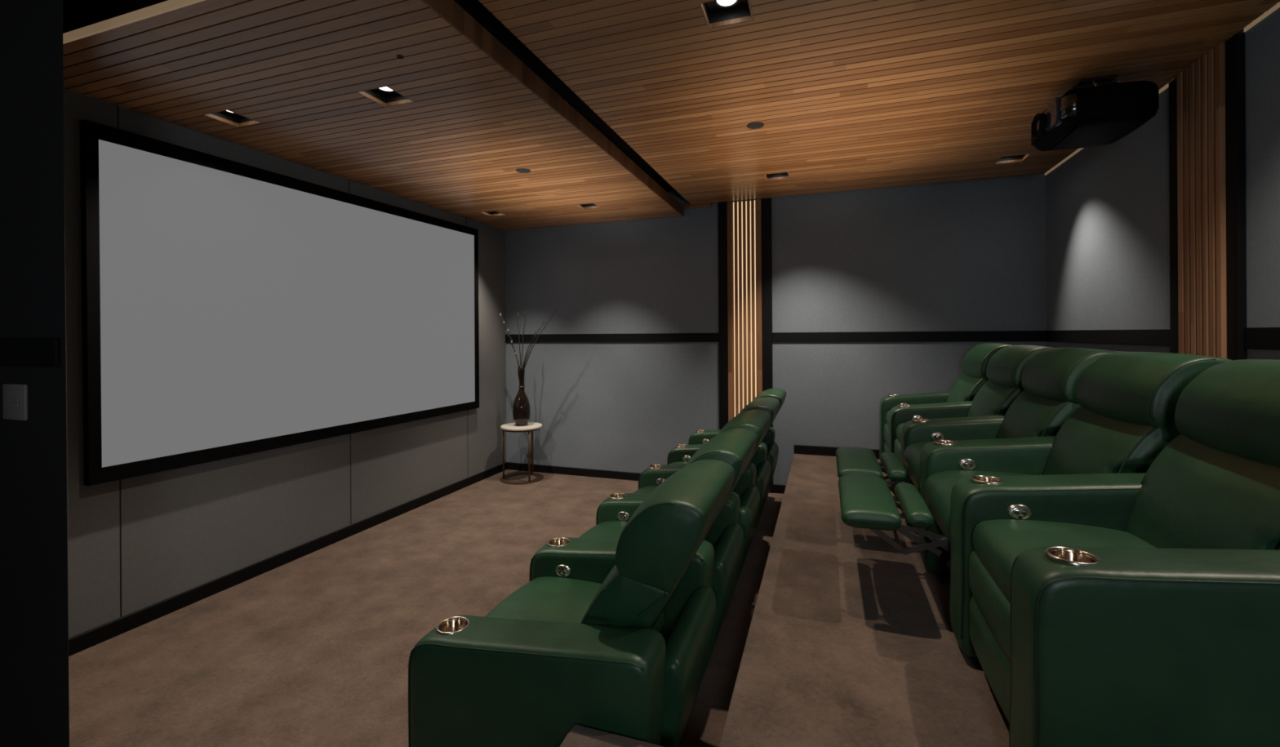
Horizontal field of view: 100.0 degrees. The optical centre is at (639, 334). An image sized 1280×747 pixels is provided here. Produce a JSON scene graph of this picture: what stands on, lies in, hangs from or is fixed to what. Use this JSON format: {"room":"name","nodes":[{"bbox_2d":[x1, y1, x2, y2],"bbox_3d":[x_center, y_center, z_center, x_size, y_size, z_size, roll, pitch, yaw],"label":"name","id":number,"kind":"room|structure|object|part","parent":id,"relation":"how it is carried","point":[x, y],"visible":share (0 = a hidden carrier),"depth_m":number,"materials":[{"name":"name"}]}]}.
{"room":"home theater","nodes":[
{"label":"home theater","id":0,"kind":"room"},
{"bbox_2d":[0,0,69,746],"bbox_3d":[-2.422,0.045,1.956,1.390,3.140,0.120,0,0,19],"label":"wall","id":1,"kind":"structure","parent":0,"point":[34,692],"depth_m":1.73,"materials":[{"name":"black paint"}]},
{"bbox_2d":[3,383,27,420],"bbox_3d":[-2.045,0.219,1.755,0.127,0.117,0.014,0,0,19],"label":"light switch","id":2,"kind":"object","parent":1,"relation":"attached to","point":[15,395],"visible":1,"depth_m":1.75,"materials":[{"name":"grey plastic"}]},
{"bbox_2d":[0,337,61,366],"bbox_3d":[-2.458,0.058,1.897,1.360,0.091,0.014,0,0,19],"label":"trim","id":3,"kind":"structure","parent":1,"relation":"attached to","point":[29,352],"depth_m":1.71,"materials":[{"name":"black paint"}]},
{"bbox_2d":[62,32,506,638],"bbox_3d":[-2.906,0.048,2.835,0.100,3.140,7.867,0,0,19],"label":"wall","id":4,"kind":"structure","parent":0,"point":[184,529],"depth_m":3.50,"materials":[{"name":"grey fabric"}]},
{"bbox_2d":[117,106,121,616],"bbox_3d":[-2.825,0.142,2.915,0.002,2.770,0.006,0,0,19],"label":"trim","id":5,"kind":"structure","parent":4,"relation":"attached to","point":[117,106],"depth_m":2.91,"materials":[{"name":"grey fabric"}]},
{"bbox_2d":[62,0,204,44],"bbox_3d":[-1.950,-1.265,2.113,2.193,0.035,0.014,0,0,19],"label":"trim","id":6,"kind":"structure","parent":4,"relation":"attached to","point":[162,7],"depth_m":2.14,"materials":[{"name":"beige wood"}]},
{"bbox_2d":[80,119,479,485],"bbox_3d":[-2.320,-0.174,4.316,0.045,1.947,3.298,0,0,19],"label":"projection screen","id":7,"kind":"object","parent":4,"relation":"attached to","point":[230,308],"visible":1,"depth_m":3.52,"materials":[{"name":"grey fabric"}]},
{"bbox_2d":[68,462,506,656],"bbox_3d":[-2.317,1.572,4.338,0.018,0.085,4.447,0,0,19],"label":"baseboard","id":8,"kind":"structure","parent":4,"relation":"attached to","point":[77,643],"depth_m":3.51,"materials":[{"name":"black paint"}]},
{"bbox_2d":[348,180,351,523],"bbox_3d":[-2.338,0.140,4.328,0.002,2.770,0.006,0,0,19],"label":"trim","id":9,"kind":"structure","parent":4,"relation":"attached to","point":[348,180],"depth_m":4.33,"materials":[{"name":"grey fabric"}]},
{"bbox_2d":[62,0,682,230],"bbox_3d":[-1.264,-1.268,4.102,2.194,0.030,4.194,0,0,19],"label":"ceiling","id":10,"kind":"structure","parent":0,"point":[296,68],"depth_m":2.88,"materials":[{"name":"brown wood"}]},
{"bbox_2d":[202,109,262,127],"bbox_3d":[-2.349,-1.284,3.097,0.202,0.075,0.202,0,0,19],"label":"recessed light","id":11,"kind":"object","parent":10,"relation":"in","point":[228,117],"visible":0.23,"depth_m":3.17,"materials":[{"name":"black metal"}]},
{"bbox_2d":[355,84,415,107],"bbox_3d":[-1.337,-1.290,2.827,0.202,0.075,0.202,0,0,19],"label":"recessed light","id":12,"kind":"object","parent":10,"relation":"in","point":[386,100],"visible":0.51,"depth_m":2.90,"materials":[{"name":"black metal"}]},
{"bbox_3d":[-1.337,-1.321,2.827,0.184,0.013,0.184,0,0,19],"label":"black plate","id":13,"kind":"part","parent":12,"relation":"part of","materials":[{"name":"black metal"}]},
{"bbox_2d":[396,54,403,58],"bbox_3d":[-1.081,-1.253,2.420,0.028,0.005,0.028,0,0,19],"label":"ceiling speaker","id":14,"kind":"object","parent":10,"relation":"attached to","point":[399,56],"visible":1,"depth_m":2.42,"materials":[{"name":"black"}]},
{"bbox_2d":[480,210,505,216],"bbox_3d":[-1.514,-1.289,5.543,0.202,0.075,0.202,0,0,19],"label":"recessed light","id":15,"kind":"object","parent":10,"relation":"in","point":[494,213],"visible":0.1,"depth_m":5.63,"materials":[{"name":"black"}]},
{"bbox_2d":[515,168,530,173],"bbox_3d":[-0.891,-1.254,4.101,0.110,0.005,0.110,0,0,19],"label":"ceiling speaker","id":16,"kind":"object","parent":10,"relation":"attached to","point":[519,170],"visible":1,"depth_m":4.10,"materials":[{"name":"black metal"}]},
{"bbox_2d":[421,0,684,216],"bbox_3d":[-0.223,-1.310,3.737,0.012,0.103,4.206,0,0,19],"label":"ceiling beam","id":17,"kind":"structure","parent":10,"relation":"attached to","point":[450,11],"depth_m":2.76,"materials":[{"name":"brown wood"}]},
{"bbox_2d":[575,203,600,208],"bbox_3d":[-0.505,-1.295,5.248,0.202,0.075,0.202,0,0,19],"label":"recessed light","id":18,"kind":"object","parent":10,"relation":"in","point":[587,206],"visible":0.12,"depth_m":5.34,"materials":[{"name":"black"}]},
{"bbox_2d":[62,0,748,191],"bbox_3d":[-0.313,-1.588,1.885,5.642,0.100,7.967,0,0,19],"label":"ceiling","id":19,"kind":"structure","parent":0,"point":[77,14],"depth_m":2.73,"materials":[{"name":"black paint"}]},
{"bbox_2d":[68,469,783,746],"bbox_3d":[-0.277,1.652,1.933,5.642,0.100,7.867,0,0,19],"label":"floor","id":20,"kind":"structure","parent":0,"point":[313,649],"depth_m":2.88,"materials":[{"name":"beige carpet"}]},
{"bbox_2d":[499,422,543,484],"bbox_3d":[-1.322,1.308,6.006,0.476,0.596,0.476,0,0,19],"label":"side table","id":21,"kind":"object","parent":20,"relation":"on","point":[531,426],"visible":0.92,"depth_m":5.92,"materials":[{"name":"grey stone"}]},
{"bbox_3d":[-1.521,1.325,5.986,0.021,0.550,0.022,0,0,19],"label":"leg","id":22,"kind":"part","parent":21,"relation":"part of","materials":[{"name":"brown metal"}]},
{"bbox_2d":[512,365,530,426],"bbox_3d":[-1.326,0.676,6.006,0.196,0.664,0.196,0,0,39],"label":"vase","id":23,"kind":"object","parent":21,"relation":"on","point":[521,406],"visible":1,"depth_m":5.95,"materials":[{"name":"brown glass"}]},
{"bbox_2d":[499,313,519,365],"bbox_3d":[-1.452,0.284,6.006,0.231,1.050,0.025,0,0,5],"label":"dry twig","id":24,"kind":"object","parent":23,"relation":"in","point":[500,313],"visible":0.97,"depth_m":6.00,"materials":[{"name":"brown plant"}]},
{"bbox_2d":[517,312,520,365],"bbox_3d":[-1.345,0.278,5.992,0.020,1.060,0.046,0,0,41],"label":"dry twig","id":25,"kind":"object","parent":23,"relation":"in","point":[517,313],"visible":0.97,"depth_m":5.99,"materials":[{"name":"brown plant"}]},
{"bbox_2d":[520,310,525,365],"bbox_3d":[-1.303,0.268,5.996,0.061,1.081,0.023,0,0,19],"label":"dry twig","id":26,"kind":"object","parent":23,"relation":"in","point":[525,310],"visible":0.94,"depth_m":6.00,"materials":[{"name":"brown plant"}]},
{"bbox_2d":[522,329,537,365],"bbox_3d":[-1.227,0.377,5.947,0.227,0.861,0.021,0,0,32],"label":"dry twig","id":27,"kind":"object","parent":23,"relation":"in","point":[536,330],"visible":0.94,"depth_m":5.95,"materials":[{"name":"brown plant"}]},
{"bbox_2d":[524,321,544,366],"bbox_3d":[-1.183,0.330,5.943,0.302,0.955,0.020,0,0,27],"label":"dry twig","id":28,"kind":"object","parent":23,"relation":"in","point":[544,322],"visible":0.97,"depth_m":5.95,"materials":[{"name":"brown plant"}]},
{"bbox_2d":[523,310,556,389],"bbox_3d":[-1.111,0.265,5.949,0.417,1.085,0.022,0,0,19],"label":"dry twig","id":29,"kind":"object","parent":23,"relation":"in","point":[555,310],"visible":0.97,"depth_m":5.96,"materials":[{"name":"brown plant"}]},
{"bbox_3d":[-1.205,1.323,5.845,0.021,0.550,0.022,0,0,19],"label":"leg","id":30,"kind":"part","parent":21,"relation":"part of","materials":[{"name":"brown metal"}]},
{"bbox_3d":[-1.241,1.323,6.189,0.021,0.550,0.022,0,0,19],"label":"leg","id":31,"kind":"part","parent":21,"relation":"part of","materials":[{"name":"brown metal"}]},
{"bbox_2d":[408,459,734,746],"bbox_3d":[-0.157,1.045,1.995,0.933,1.112,0.942,0,0,19],"label":"recliner","id":32,"kind":"object","parent":20,"relation":"on","point":[610,635],"visible":1,"depth_m":1.63,"materials":[{"name":"green leather"}]},
{"bbox_3d":[-0.330,1.231,1.663,0.820,0.693,0.200,0,0,19],"label":"armrest","id":33,"kind":"part","parent":32,"relation":"part of","materials":[{"name":"green leather"}]},
{"bbox_3d":[-0.336,1.030,2.342,0.076,0.055,0.016,0,0,19],"label":"control panel","id":34,"kind":"part","parent":32,"relation":"part of","materials":[{"name":"silver metal"}]},
{"bbox_2d":[484,577,664,632],"bbox_3d":[-0.273,1.123,2.035,0.624,0.192,0.546,0,0,19],"label":"seat cushion","id":35,"kind":"object","parent":32,"relation":"on","point":[553,599],"depth_m":2.09,"materials":[{"name":"green leather"}]},
{"bbox_3d":[-0.088,1.229,2.364,0.820,0.693,0.200,0,0,19],"label":"armrest","id":36,"kind":"part","parent":32,"relation":"part of","materials":[{"name":"green leather"}]},
{"bbox_2d":[580,531,708,629],"bbox_3d":[0.007,0.936,1.938,0.380,0.416,0.606,0,0,19],"label":"cushion","id":37,"kind":"object","parent":32,"relation":"on","point":[627,598],"depth_m":1.66,"materials":[{"name":"green leather"}]},
{"bbox_3d":[0.105,1.272,1.905,0.244,0.567,0.550,0,0,19],"label":"panel","id":38,"kind":"part","parent":32,"relation":"part of","materials":[{"name":"green leather"}]},
{"bbox_2d":[560,724,662,746],"bbox_3d":[0.415,1.333,-0.592,2.485,0.530,3.545,0,0,19],"label":"step","id":39,"kind":"structure","parent":20,"relation":"on","point":[578,735],"depth_m":1.42,"materials":[{"name":"beige carpet"}]},
{"bbox_2d":[578,428,757,680],"bbox_3d":[0.112,1.043,2.774,0.933,1.112,0.778,0,0,19],"label":"recliner","id":40,"kind":"object","parent":20,"relation":"on","point":[735,447],"visible":0.3,"depth_m":2.62,"materials":[{"name":"green leather"}]},
{"bbox_2d":[578,520,627,537],"bbox_3d":[-0.031,1.122,2.737,0.624,0.192,0.546,0,0,19],"label":"seat cushion","id":41,"kind":"object","parent":40,"relation":"on","point":[602,529],"depth_m":2.84,"materials":[{"name":"green leather"}]},
{"bbox_3d":[-0.095,1.029,3.043,0.076,0.055,0.016,0,0,19],"label":"control panel","id":42,"kind":"part","parent":40,"relation":"part of","materials":[{"name":"silver metal"}]},
{"bbox_3d":[0.154,1.228,3.066,0.820,0.693,0.200,0,0,19],"label":"armrest","id":43,"kind":"part","parent":40,"relation":"part of","materials":[{"name":"green leather"}]},
{"bbox_2d":[704,481,737,538],"bbox_3d":[0.249,0.935,2.640,0.380,0.416,0.606,0,0,19],"label":"cushion","id":44,"kind":"object","parent":40,"relation":"on","point":[725,526],"depth_m":2.86,"materials":[{"name":"green leather"}]},
{"bbox_3d":[0.346,1.270,2.607,0.244,0.567,0.550,0,0,19],"label":"panel","id":45,"kind":"part","parent":40,"relation":"part of","materials":[{"name":"green leather"}]},
{"bbox_2d":[633,409,770,600],"bbox_3d":[0.354,1.042,3.476,0.933,1.112,0.778,0,0,19],"label":"recliner","id":46,"kind":"object","parent":20,"relation":"on","point":[757,421],"visible":0.23,"depth_m":3.33,"materials":[{"name":"green leather"}]},
{"bbox_2d":[633,485,657,493],"bbox_3d":[0.211,1.121,3.438,0.624,0.192,0.546,0,0,19],"label":"seat cushion","id":47,"kind":"object","parent":46,"relation":"on","point":[642,489],"depth_m":3.61,"materials":[{"name":"green leather"}]},
{"bbox_3d":[0.147,1.027,3.745,0.076,0.055,0.016,0,0,19],"label":"control panel","id":48,"kind":"part","parent":46,"relation":"part of","materials":[{"name":"silver metal"}]},
{"bbox_3d":[0.396,1.226,3.767,0.820,0.693,0.200,0,0,19],"label":"armrest","id":49,"kind":"part","parent":46,"relation":"part of","materials":[{"name":"green leather"}]},
{"bbox_3d":[0.588,1.269,3.308,0.244,0.567,0.550,0,0,19],"label":"panel","id":50,"kind":"part","parent":46,"relation":"part of","materials":[{"name":"green leather"}]},
{"bbox_2d":[666,396,779,550],"bbox_3d":[0.596,1.040,4.177,0.933,1.112,0.778,0,0,19],"label":"recliner","id":51,"kind":"object","parent":20,"relation":"on","point":[680,454],"visible":0.16,"depth_m":4.07,"materials":[{"name":"green leather"}]},
{"bbox_2d":[669,461,688,464],"bbox_3d":[0.452,1.119,4.140,0.624,0.192,0.546,0,0,19],"label":"seat cushion","id":52,"kind":"object","parent":51,"relation":"on","point":[670,462],"depth_m":4.36,"materials":[{"name":"green leather"}]},
{"bbox_3d":[0.389,1.026,4.446,0.076,0.055,0.016,0,0,19],"label":"control panel","id":53,"kind":"part","parent":51,"relation":"part of","materials":[{"name":"silver metal"}]},
{"bbox_3d":[0.637,1.225,4.469,0.820,0.693,0.200,0,0,19],"label":"armrest","id":54,"kind":"part","parent":51,"relation":"part of","materials":[{"name":"green leather"}]},
{"bbox_3d":[0.830,1.267,4.010,0.244,0.567,0.550,0,0,19],"label":"panel","id":55,"kind":"part","parent":51,"relation":"part of","materials":[{"name":"green leather"}]},
{"bbox_2d":[688,387,786,515],"bbox_3d":[0.837,1.039,4.879,0.933,1.112,0.778,0,0,19],"label":"recliner","id":56,"kind":"object","parent":20,"relation":"on","point":[699,437],"visible":0.17,"depth_m":4.79,"materials":[{"name":"green leather"}]},
{"bbox_3d":[0.879,1.223,5.170,0.820,0.693,0.200,0,0,19],"label":"armrest","id":57,"kind":"part","parent":56,"relation":"part of","materials":[{"name":"green leather"}]},
{"bbox_3d":[1.072,1.266,4.712,0.244,0.567,0.550,0,0,19],"label":"panel","id":58,"kind":"part","parent":56,"relation":"part of","materials":[{"name":"green leather"}]},
{"bbox_2d":[719,453,1008,746],"bbox_3d":[1.852,1.385,3.017,2.120,0.408,4.227,0,0,19],"label":"platform","id":59,"kind":"object","parent":20,"relation":"on","point":[851,641],"visible":0.46,"depth_m":2.02,"materials":[{"name":"beige carpet"}]},
{"bbox_2d":[879,342,1011,467],"bbox_3d":[2.429,0.621,4.303,0.887,1.112,0.764,0,0,19],"label":"recliner","id":60,"kind":"object","parent":59,"relation":"on","point":[975,362],"visible":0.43,"depth_m":4.25,"materials":[{"name":"green leather"}]},
{"bbox_2d":[885,409,890,425],"bbox_3d":[2.310,0.700,4.264,0.624,0.192,0.519,0,0,19],"label":"seat cushion","id":61,"kind":"object","parent":60,"relation":"on","point":[887,411],"depth_m":4.48,"materials":[{"name":"green leather"}]},
{"bbox_3d":[2.490,0.805,4.581,0.820,0.693,0.200,0,0,19],"label":"armrest","id":62,"kind":"part","parent":60,"relation":"part of","materials":[{"name":"green leather"}]},
{"bbox_2d":[946,373,988,402],"bbox_3d":[2.579,0.512,4.171,0.357,0.417,0.606,0,0,19],"label":"cushion","id":63,"kind":"object","parent":60,"relation":"on","point":[965,388],"depth_m":4.05,"materials":[{"name":"green leather"}]},
{"bbox_2d":[888,344,1053,488],"bbox_3d":[2.196,0.623,3.627,0.887,1.112,0.764,0,0,19],"label":"recliner","id":64,"kind":"object","parent":59,"relation":"on","point":[1004,370],"visible":0.3,"depth_m":3.54,"materials":[{"name":"green leather"}]},
{"bbox_2d":[896,422,905,444],"bbox_3d":[2.077,0.701,3.588,0.624,0.192,0.519,0,0,19],"label":"seat cushion","id":65,"kind":"object","parent":64,"relation":"on","point":[899,425],"depth_m":3.77,"materials":[{"name":"green leather"}]},
{"bbox_3d":[2.009,0.608,3.882,0.076,0.055,0.016,0,0,19],"label":"control panel","id":66,"kind":"part","parent":64,"relation":"part of","materials":[{"name":"silver metal"}]},
{"bbox_3d":[2.257,0.806,3.904,0.820,0.693,0.200,0,0,19],"label":"armrest","id":67,"kind":"part","parent":64,"relation":"part of","materials":[{"name":"green leather"}]},
{"bbox_2d":[967,380,1024,417],"bbox_3d":[2.346,0.513,3.495,0.357,0.417,0.606,0,0,19],"label":"cushion","id":68,"kind":"object","parent":64,"relation":"on","point":[994,397],"depth_m":3.37,"materials":[{"name":"green leather"}]},
{"bbox_2d":[835,347,1119,522],"bbox_3d":[1.780,0.625,3.014,1.277,1.112,0.766,0,0,19],"label":"recliner","id":69,"kind":"object","parent":59,"relation":"on","point":[1050,380],"visible":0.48,"depth_m":2.87,"materials":[{"name":"green leather"}]},
{"bbox_2d":[903,441,931,493],"bbox_3d":[1.825,0.746,2.918,0.664,0.272,0.519,0,0,19],"label":"seat cushion","id":70,"kind":"object","parent":69,"relation":"on","point":[913,450],"depth_m":3.00,"materials":[{"name":"green leather"}]},
{"bbox_3d":[1.776,0.609,3.206,0.076,0.055,0.016,0,0,19],"label":"control panel","id":71,"kind":"part","parent":69,"relation":"part of","materials":[{"name":"silver metal"}]},
{"bbox_3d":[2.024,0.808,3.228,0.820,0.693,0.200,0,0,19],"label":"armrest","id":72,"kind":"part","parent":69,"relation":"part of","materials":[{"name":"green leather"}]},
{"bbox_2d":[996,390,1080,438],"bbox_3d":[2.113,0.514,2.819,0.357,0.417,0.606,0,0,19],"label":"cushion","id":73,"kind":"object","parent":69,"relation":"on","point":[1033,413],"depth_m":2.71,"materials":[{"name":"green leather"}]},
{"bbox_2d":[838,351,1232,575],"bbox_3d":[1.547,0.626,2.338,1.277,1.112,0.766,0,0,19],"label":"recliner","id":74,"kind":"object","parent":59,"relation":"on","point":[1124,420],"visible":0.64,"depth_m":2.18,"materials":[{"name":"green leather"}]},
{"bbox_3d":[1.543,0.610,2.529,0.076,0.055,0.016,0,0,19],"label":"control panel","id":75,"kind":"part","parent":74,"relation":"part of","materials":[{"name":"silver metal"}]},
{"bbox_2d":[924,470,1028,543],"bbox_3d":[1.592,0.748,2.242,0.664,0.272,0.519,0,0,19],"label":"seat cushion","id":76,"kind":"object","parent":74,"relation":"on","point":[939,484],"depth_m":2.35,"materials":[{"name":"green leather"}]},
{"bbox_3d":[1.791,0.809,2.552,0.820,0.693,0.200,0,0,19],"label":"armrest","id":77,"kind":"part","parent":74,"relation":"part of","materials":[{"name":"green leather"}]},
{"bbox_2d":[1042,406,1180,475],"bbox_3d":[1.880,0.516,2.142,0.357,0.417,0.606,0,0,19],"label":"cushion","id":78,"kind":"object","parent":74,"relation":"on","point":[1092,439],"depth_m":2.03,"materials":[{"name":"green leather"}]},
{"bbox_2d":[949,359,1279,746],"bbox_3d":[1.472,0.627,1.526,0.887,1.112,0.915,0,0,19],"label":"recliner","id":79,"kind":"object","parent":59,"relation":"on","point":[1125,609],"visible":1,"depth_m":1.27,"materials":[{"name":"green leather"}]},
{"bbox_3d":[1.310,0.612,1.853,0.076,0.055,0.016,0,0,19],"label":"control panel","id":80,"kind":"part","parent":79,"relation":"part of","materials":[{"name":"silver metal"}]},
{"bbox_3d":[1.558,0.811,1.876,0.820,0.693,0.200,0,0,19],"label":"armrest","id":81,"kind":"part","parent":79,"relation":"part of","materials":[{"name":"green leather"}]},
{"bbox_2d":[972,519,1156,604],"bbox_3d":[1.378,0.705,1.559,0.624,0.192,0.519,0,0,19],"label":"seat cushion","id":82,"kind":"object","parent":79,"relation":"on","point":[997,544],"depth_m":1.66,"materials":[{"name":"green leather"}]},
{"bbox_3d":[1.325,0.812,1.199,0.820,0.693,0.200,0,0,19],"label":"armrest","id":83,"kind":"part","parent":79,"relation":"part of","materials":[{"name":"green leather"}]},
{"bbox_2d":[1124,434,1279,549],"bbox_3d":[1.647,0.517,1.466,0.357,0.417,0.606,0,0,19],"label":"cushion","id":84,"kind":"object","parent":79,"relation":"on","point":[1201,491],"depth_m":1.46,"materials":[{"name":"green leather"}]},
{"bbox_2d":[505,173,1046,484],"bbox_3d":[0.979,0.024,5.604,5.442,3.140,0.100,0,0,19],"label":"wall","id":85,"kind":"structure","parent":0,"point":[964,255],"depth_m":5.38,"materials":[{"name":"grey paint"}]},
{"bbox_2d":[505,333,718,342],"bbox_3d":[-0.395,0.034,6.017,2.576,0.095,0.014,0,0,19],"label":"trim","id":86,"kind":"structure","parent":85,"relation":"attached to","point":[637,337],"depth_m":5.95,"materials":[{"name":"black paint"}]},
{"bbox_2d":[506,462,786,493],"bbox_3d":[-0.026,1.558,5.891,3.302,0.085,0.018,0,0,19],"label":"baseboard","id":87,"kind":"structure","parent":85,"relation":"attached to","point":[777,488],"depth_m":6.09,"materials":[{"name":"black paint"}]},
{"bbox_2d":[683,202,711,208],"bbox_3d":[0.602,-1.357,5.651,0.298,0.032,0.049,0,0,19],"label":"trim","id":88,"kind":"structure","parent":85,"relation":"attached to","point":[701,205],"depth_m":5.63,"materials":[{"name":"brown wood"}]},
{"bbox_2d":[717,202,728,429],"bbox_3d":[0.867,0.111,5.574,0.098,2.967,0.030,0,0,19],"label":"trim","id":89,"kind":"structure","parent":85,"relation":"attached to","point":[722,206],"depth_m":5.56,"materials":[{"name":"black paint"}]},
{"bbox_2d":[727,198,762,422],"bbox_3d":[1.074,0.110,5.493,0.344,2.966,0.046,0,0,19],"label":"wood slat panel","id":90,"kind":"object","parent":85,"relation":"attached to","point":[744,317],"depth_m":5.48,"materials":[{"name":"brown wood"}]},
{"bbox_2d":[761,198,773,493],"bbox_3d":[1.287,0.108,5.429,0.099,2.967,0.030,0,0,19],"label":"trim","id":91,"kind":"structure","parent":85,"relation":"attached to","point":[766,243],"depth_m":5.42,"materials":[{"name":"black paint"}]},
{"bbox_2d":[794,444,879,458],"bbox_3d":[2.537,1.132,5.007,2.120,0.088,0.018,0,0,19],"label":"baseboard","id":92,"kind":"structure","parent":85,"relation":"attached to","point":[798,449],"depth_m":5.27,"materials":[{"name":"black paint"}]},
{"bbox_2d":[772,330,1045,342],"bbox_3d":[2.434,0.016,5.042,2.323,0.095,0.014,0,0,19],"label":"trim","id":93,"kind":"structure","parent":85,"relation":"attached to","point":[980,335],"depth_m":4.99,"materials":[{"name":"black paint"}]},
{"bbox_2d":[478,0,1279,204],"bbox_3d":[1.333,-1.390,3.180,3.119,0.030,4.143,0,0,19],"label":"ceiling","id":94,"kind":"structure","parent":0,"point":[846,95],"depth_m":2.79,"materials":[{"name":"brown wood"}]},
{"bbox_2d":[697,0,754,29],"bbox_3d":[0.369,-1.407,2.276,0.202,0.075,0.202,0,0,19],"label":"recessed light","id":95,"kind":"object","parent":94,"relation":"in","point":[713,20],"visible":0.96,"depth_m":2.35,"materials":[{"name":"black metal"}]},
{"bbox_3d":[0.368,-1.438,2.276,0.184,0.013,0.184,0,0,19],"label":"black plate","id":96,"kind":"part","parent":95,"relation":"part of","materials":[{"name":"black metal"}]},
{"bbox_2d":[746,121,764,128],"bbox_3d":[0.754,-1.370,3.512,0.110,0.005,0.110,0,0,19],"label":"ceiling speaker","id":97,"kind":"object","parent":94,"relation":"attached to","point":[755,125],"visible":1,"depth_m":3.51,"materials":[{"name":"black metal"}]},
{"bbox_2d":[764,171,790,180],"bbox_3d":[1.188,-1.412,4.654,0.202,0.075,0.202,0,0,19],"label":"recessed light","id":98,"kind":"object","parent":94,"relation":"in","point":[780,175],"visible":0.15,"depth_m":4.74,"materials":[{"name":"black"}]},
{"bbox_2d":[993,153,1031,164],"bbox_3d":[2.931,-1.423,4.233,0.202,0.075,0.202,0,0,19],"label":"recessed light","id":99,"kind":"object","parent":94,"relation":"in","point":[1014,158],"visible":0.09,"depth_m":4.31,"materials":[{"name":"black"}]},
{"bbox_2d":[1031,74,1159,151],"bbox_3d":[2.463,-1.236,2.957,0.484,0.291,0.509,0,0,19],"label":"projector","id":100,"kind":"object","parent":94,"relation":"hanging from","point":[1098,111],"visible":1,"depth_m":2.78,"materials":[{"name":"black plastic"}]},
{"bbox_3d":[2.315,-1.188,3.134,0.031,0.137,0.080,0,0,19],"label":"vent panel","id":101,"kind":"part","parent":100,"relation":"part of","materials":[{"name":"black plastic"}]},
{"bbox_3d":[2.249,-1.181,3.030,0.012,0.100,0.100,0,0,19],"label":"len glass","id":102,"kind":"part","parent":100,"relation":"part of","materials":[{"name":"black glass"}]},
{"bbox_3d":[2.231,-1.187,2.889,0.031,0.137,0.120,0,0,19],"label":"vent panel","id":103,"kind":"part","parent":100,"relation":"part of","materials":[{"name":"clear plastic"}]},
{"bbox_2d":[1045,7,1279,359],"bbox_3d":[2.333,0.015,1.030,0.100,3.140,7.867,0,0,19],"label":"wall","id":104,"kind":"structure","parent":0,"point":[1108,216],"depth_m":3.30,"materials":[{"name":"grey fabric"}]},
{"bbox_2d":[1044,328,1169,346],"bbox_3d":[3.228,0.011,3.801,0.014,0.095,1.816,0,0,19],"label":"trim","id":105,"kind":"structure","parent":104,"relation":"attached to","point":[1126,336],"depth_m":3.54,"materials":[{"name":"black paint"}]},
{"bbox_2d":[1044,1,1279,175],"bbox_3d":[2.827,-1.409,2.653,0.006,0.052,4.265,0,0,19],"label":"trim","id":106,"kind":"structure","parent":104,"relation":"attached to","point":[1277,6],"depth_m":2.42,"materials":[{"name":"beige wood"}]},
{"bbox_2d":[1168,76,1178,353],"bbox_3d":[2.906,-0.105,2.894,0.030,2.559,0.108,0,0,19],"label":"trim","id":107,"kind":"structure","parent":104,"relation":"attached to","point":[1173,194],"depth_m":2.91,"materials":[{"name":"black paint"}]},
{"bbox_2d":[1177,41,1226,358],"bbox_3d":[2.826,-0.104,2.689,0.046,2.558,0.330,0,0,19],"label":"wood slat panel","id":108,"kind":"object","parent":104,"relation":"attached to","point":[1201,86],"depth_m":2.66,"materials":[{"name":"brown wood"}]},
{"bbox_2d":[1225,31,1247,359],"bbox_3d":[2.767,-0.105,2.491,0.030,2.559,0.080,0,0,19],"label":"trim","id":109,"kind":"structure","parent":104,"relation":"attached to","point":[1235,86],"depth_m":2.47,"materials":[{"name":"black paint"}]},
{"bbox_2d":[1244,327,1279,349],"bbox_3d":[2.434,0.016,1.497,0.014,0.095,2.017,0,0,19],"label":"trim","id":110,"kind":"structure","parent":104,"relation":"attached to","point":[1261,338],"depth_m":2.35,"materials":[{"name":"black paint"}]}
]}

